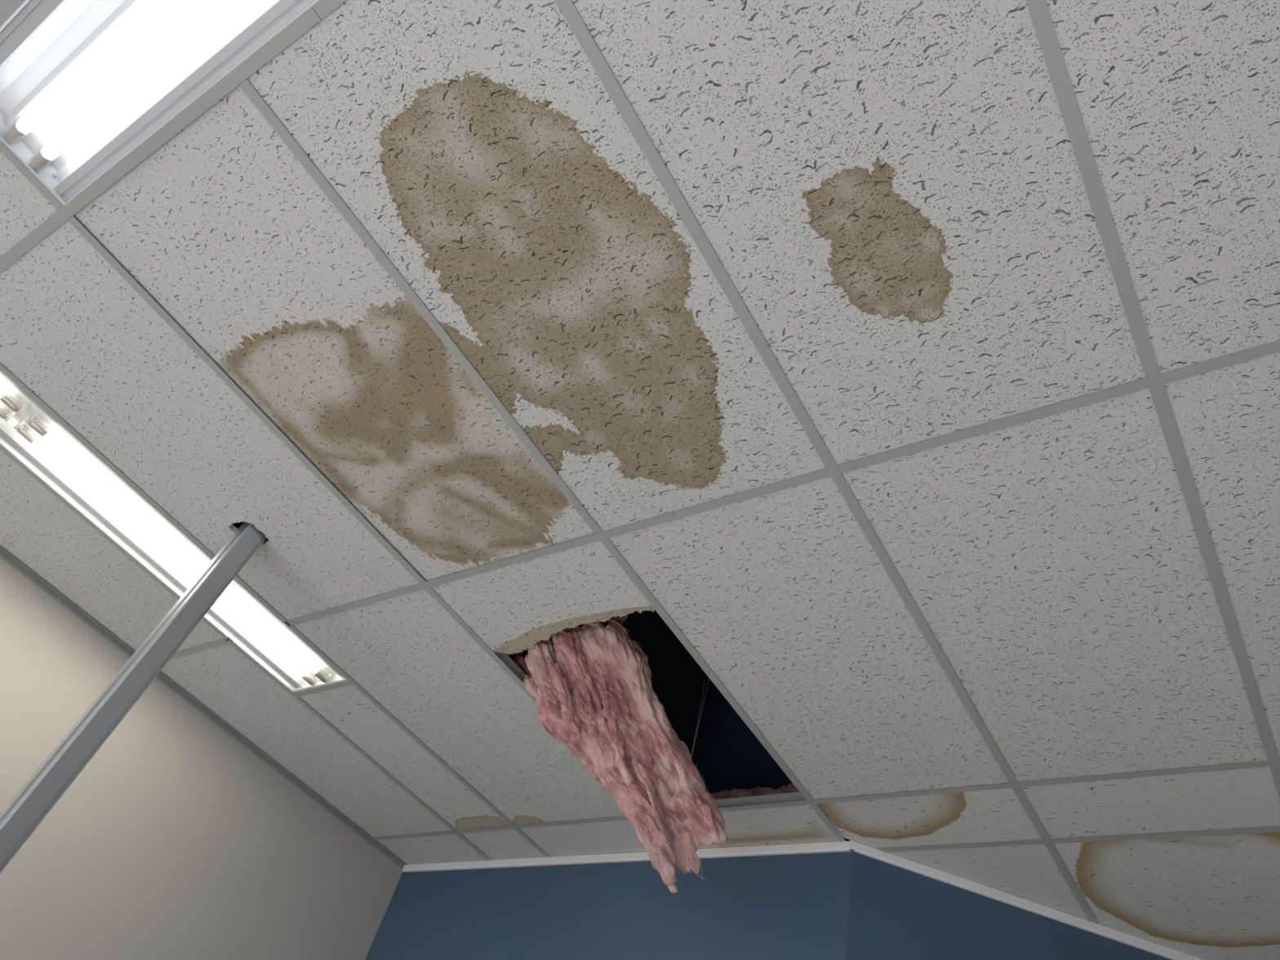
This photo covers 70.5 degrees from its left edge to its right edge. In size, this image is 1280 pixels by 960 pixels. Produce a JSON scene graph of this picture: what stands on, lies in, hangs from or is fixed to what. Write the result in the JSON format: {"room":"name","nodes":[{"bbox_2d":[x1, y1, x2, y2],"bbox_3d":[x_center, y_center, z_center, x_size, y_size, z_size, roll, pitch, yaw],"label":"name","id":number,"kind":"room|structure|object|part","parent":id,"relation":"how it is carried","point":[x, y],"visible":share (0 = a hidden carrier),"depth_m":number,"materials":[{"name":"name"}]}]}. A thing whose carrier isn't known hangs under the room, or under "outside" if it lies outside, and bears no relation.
{"room":"damaged room","nodes":[
{"label":"damaged room","id":0,"kind":"room"},
{"bbox_2d":[0,521,402,959],"bbox_3d":[-2.772,0.354,1.847,0.122,3.632,5.974,-17,-56,30],"label":"wall","id":1,"kind":"structure","parent":0,"point":[175,840],"depth_m":3.11,"materials":[{"name":"beige paint"}]},
{"bbox_2d":[0,545,407,868],"bbox_3d":[-2.482,-0.341,2.534,0.024,0.017,5.712,-17,-56,30],"label":"trim","id":2,"kind":"structure","parent":1,"relation":"attached to","point":[5,554],"depth_m":3.35,"materials":[{"name":"white metal"}]},
{"bbox_2d":[653,674,791,794],"bbox_3d":[1.068,1.294,3.486,4.311,0.752,1.019,4,-48,14],"label":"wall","id":3,"kind":"structure","parent":0,"point":[727,756],"depth_m":3.54,"materials":[{"name":"black"}]},
{"bbox_2d":[364,838,1171,959],"bbox_3d":[0.649,2.490,2.186,4.311,2.880,1.019,4,-48,14],"label":"wall","id":4,"kind":"structure","parent":0,"point":[843,905],"depth_m":2.99,"materials":[{"name":"blue paint"}]},
{"bbox_2d":[401,840,853,872],"bbox_3d":[-0.168,1.427,3.408,2.052,0.028,0.014,-17,-56,30],"label":"trim","id":5,"kind":"structure","parent":4,"relation":"attached to","point":[832,846],"depth_m":3.35,"materials":[{"name":"white metal"}]},
{"bbox_2d":[848,840,1203,959],"bbox_3d":[1.883,1.576,2.886,2.556,0.028,0.014,19,-46,1],"label":"trim","id":6,"kind":"structure","parent":4,"relation":"attached to","point":[858,847],"depth_m":2.89,"materials":[{"name":"white metal"}]},
{"bbox_3d":[0.392,-0.942,2.242,5.618,0.100,7.778,-17,-56,30],"label":"deck","id":7,"kind":"object","parent":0,"visible":0},
{"bbox_2d":[691,674,706,753],"bbox_3d":[0.235,0.670,3.185,0.002,0.747,0.108,21,-46,-2],"label":"wire","id":8,"kind":"object","parent":7,"relation":"hanging from","point":[705,674],"visible":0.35,"depth_m":3.03,"materials":[{"name":"metal"}]},
{"bbox_3d":[0.200,-0.393,1.645,5.374,0.019,7.535,-17,-56,30],"label":"ceiling","id":9,"kind":"structure","parent":0,"visible":0},
{"bbox_2d":[0,0,1279,924],"bbox_3d":[0.164,0.178,2.196,4.450,0.039,5.205,-17,-56,30],"label":"grid","id":10,"kind":"object","parent":9,"relation":"attached to","point":[1154,380],"visible":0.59,"depth_m":1.94,"materials":[{"name":"paint"}]},
{"bbox_2d":[0,151,57,257],"bbox_3d":[-1.788,-0.928,1.795,0.602,0.018,1.212,-17,-56,30],"label":"tile","id":11,"kind":"structure","parent":10,"relation":"attached to","point":[24,208],"depth_m":1.95,"materials":[{"name":"white tile"}]},
{"bbox_2d":[0,449,228,652],"bbox_3d":[-1.864,0.152,2.813,0.474,0.018,1.212,-17,-56,30],"label":"tile","id":12,"kind":"structure","parent":10,"relation":"attached to","point":[37,528],"depth_m":2.88,"materials":[{"name":"white tile"}]},
{"bbox_2d":[0,0,319,205],"bbox_3d":[-0.787,-0.870,1.590,1.202,0.109,0.288,-17,-56,30],"label":"fluorescent light","id":13,"kind":"object","parent":10,"relation":"attached to","point":[84,83],"visible":0.99,"depth_m":1.71,"materials":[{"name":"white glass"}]},
{"bbox_3d":[-0.857,-0.931,1.506,1.183,0.012,0.033,-17,-56,30],"label":"rail","id":14,"kind":"part","parent":13,"relation":"part of","materials":[{"name":"metal"}]},
{"bbox_3d":[-1.286,-0.699,1.870,0.011,0.054,0.286,-17,-56,30],"label":"plate","id":15,"kind":"part","parent":13,"relation":"part of","materials":[{"name":"white metal"}]},
{"bbox_2d":[0,217,419,621],"bbox_3d":[-1.161,-0.066,2.386,0.602,0.018,1.212,-17,-56,30],"label":"tile","id":16,"kind":"structure","parent":10,"relation":"attached to","point":[73,331],"depth_m":2.33,"materials":[{"name":"white tile"}]},
{"bbox_2d":[0,370,212,596],"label":"fluorescent light","id":17,"kind":"object","parent":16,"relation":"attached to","point":[46,446],"depth_m":2.62,"materials":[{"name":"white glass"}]},
{"bbox_2d":[160,638,451,837],"bbox_3d":[-1.237,1.014,3.405,0.474,0.018,1.212,-17,-56,30],"label":"tile","id":18,"kind":"structure","parent":10,"relation":"attached to","point":[224,680],"depth_m":3.36,"materials":[{"name":"white tile"}]},
{"bbox_2d":[73,80,594,581],"bbox_3d":[-0.657,-0.224,2.082,0.602,0.022,1.212,-17,-56,30],"label":"tile","id":19,"kind":"structure","parent":10,"relation":"attached to","point":[222,225],"depth_m":2.01,"materials":[{"name":"white tile"}]},
{"bbox_2d":[298,684,510,830],"bbox_3d":[-0.834,1.021,3.281,0.298,0.018,0.907,-17,-56,30],"label":"tile","id":20,"kind":"structure","parent":10,"relation":"attached to","point":[346,708],"depth_m":3.26,"materials":[{"name":"white tile"}]},
{"bbox_2d":[377,834,485,864],"bbox_3d":[-0.865,1.524,3.756,0.474,0.016,0.218,-17,-56,30],"label":"tile","id":21,"kind":"structure","parent":10,"relation":"attached to","point":[451,847],"depth_m":3.75,"materials":[{"name":"white tile"}]},
{"bbox_2d":[289,589,624,825],"bbox_3d":[-0.534,0.796,2.978,0.602,0.018,1.212,-17,-56,30],"label":"tile","id":22,"kind":"structure","parent":10,"relation":"attached to","point":[407,652],"depth_m":2.92,"materials":[{"name":"white tile"}]},
{"bbox_2d":[460,829,544,859],"bbox_3d":[-0.538,1.427,3.561,0.298,0.016,0.227,-17,-56,30],"label":"tile","id":23,"kind":"structure","parent":10,"relation":"attached to","point":[500,844],"depth_m":3.56,"materials":[{"name":"white tile"}]},
{"bbox_2d":[246,0,826,531],"bbox_3d":[-0.154,-0.378,1.774,0.602,0.020,1.212,-17,-56,30],"label":"tile","id":24,"kind":"structure","parent":10,"relation":"attached to","point":[478,144],"depth_m":1.71,"materials":[{"name":"beige tile"}]},
{"bbox_2d":[431,540,654,654],"bbox_3d":[-0.253,0.328,2.464,0.608,0.027,0.341,-17,-56,30],"label":"tile","id":25,"kind":"structure","parent":10,"relation":"attached to","point":[512,608],"depth_m":2.44,"materials":[{"name":"white tile"}]},
{"bbox_2d":[519,819,647,857],"bbox_3d":[-0.159,1.311,3.332,0.602,0.016,0.232,-17,-56,30],"label":"tile","id":26,"kind":"structure","parent":10,"relation":"attached to","point":[618,836],"depth_m":3.35,"materials":[{"name":"white tile"}]},
{"bbox_2d":[507,614,728,893],"bbox_3d":[-0.074,0.704,2.588,0.770,0.727,0.336,17,-46,2],"label":"insulation batt","id":27,"kind":"object","parent":10,"relation":"hanging from","point":[594,694],"visible":0.95,"depth_m":2.58,"materials":[{"name":"pink fabric"}]},
{"bbox_2d":[697,804,839,848],"bbox_3d":[0.346,1.157,3.028,0.602,0.016,0.240,-17,-56,30],"label":"tile","id":28,"kind":"structure","parent":10,"relation":"attached to","point":[794,824],"depth_m":2.97,"materials":[{"name":"white tile"}]},
{"bbox_2d":[709,782,799,799],"bbox_3d":[0.417,1.114,3.088,0.481,0.139,0.137,-17,-56,30],"label":"insulation piece","id":29,"kind":"object","parent":28,"relation":"on","point":[789,788],"visible":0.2,"depth_m":3.09,"materials":[{"name":"pink fabric"}]},
{"bbox_2d":[608,476,1008,799],"bbox_3d":[0.473,0.483,2.366,0.602,0.018,1.212,-17,-56,30],"label":"tile","id":30,"kind":"structure","parent":10,"relation":"attached to","point":[784,595],"depth_m":2.30,"materials":[{"name":"white tile"}]},
{"bbox_2d":[571,0,1145,465],"bbox_3d":[0.349,-0.535,1.469,0.602,0.018,1.212,-17,-56,30],"label":"tile","id":31,"kind":"structure","parent":10,"relation":"attached to","point":[893,193],"depth_m":1.50,"materials":[{"name":"white tile"}]},
{"bbox_2d":[817,787,1041,848],"bbox_3d":[0.865,1.022,2.736,0.602,0.016,0.298,-17,-56,30],"label":"tile","id":32,"kind":"structure","parent":10,"relation":"attached to","point":[991,815],"depth_m":2.72,"materials":[{"name":"white tile"}]},
{"bbox_2d":[888,844,1088,920],"bbox_3d":[1.115,1.299,2.912,0.508,0.016,0.508,-17,-56,30],"label":"tile","id":33,"kind":"structure","parent":10,"relation":"attached to","point":[1030,873],"depth_m":2.83,"materials":[{"name":"white tile"}]},
{"bbox_2d":[841,388,1267,782],"bbox_3d":[0.977,0.327,2.060,0.602,0.018,1.212,-17,-56,30],"label":"tile","id":34,"kind":"structure","parent":10,"relation":"attached to","point":[1055,562],"depth_m":1.99,"materials":[{"name":"white tile"}]},
{"bbox_2d":[1021,766,1279,839],"bbox_3d":[1.369,0.865,2.430,0.602,0.016,0.298,-17,-56,30],"label":"tile","id":35,"kind":"structure","parent":10,"relation":"attached to","point":[1246,797],"depth_m":2.42,"materials":[{"name":"white tile"}]},
{"bbox_2d":[1045,0,1279,373],"bbox_3d":[0.853,-0.691,1.162,0.602,0.018,1.212,-17,-56,30],"label":"tile","id":36,"kind":"structure","parent":10,"relation":"attached to","point":[1178,101],"depth_m":1.35,"materials":[{"name":"white tile"}]},
{"bbox_2d":[1053,831,1279,959],"bbox_3d":[1.736,1.371,2.777,0.602,0.018,1.117,-17,-56,30],"label":"tile","id":37,"kind":"structure","parent":10,"relation":"attached to","point":[1212,897],"depth_m":2.67,"materials":[{"name":"beige tile"}]},
{"bbox_2d":[1164,351,1279,759],"bbox_3d":[1.480,0.171,1.754,0.602,0.018,1.212,-17,-56,30],"label":"tile","id":38,"kind":"structure","parent":10,"relation":"attached to","point":[1227,419],"depth_m":1.71,"materials":[{"name":"white tile"}]},
{"bbox_3d":[-0.468,1.518,-0.431,5.617,0.100,7.778,-17,-56,30],"label":"floor","id":39,"kind":"structure","parent":0,"visible":0},
{"bbox_2d":[0,521,266,873],"bbox_3d":[-1.393,0.914,1.705,0.095,3.328,0.137,-17,-56,30],"label":"metal post","id":40,"kind":"object","parent":39,"relation":"on","point":[20,817],"visible":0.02,"depth_m":2.13,"materials":[{"name":"metal"}]}
]}

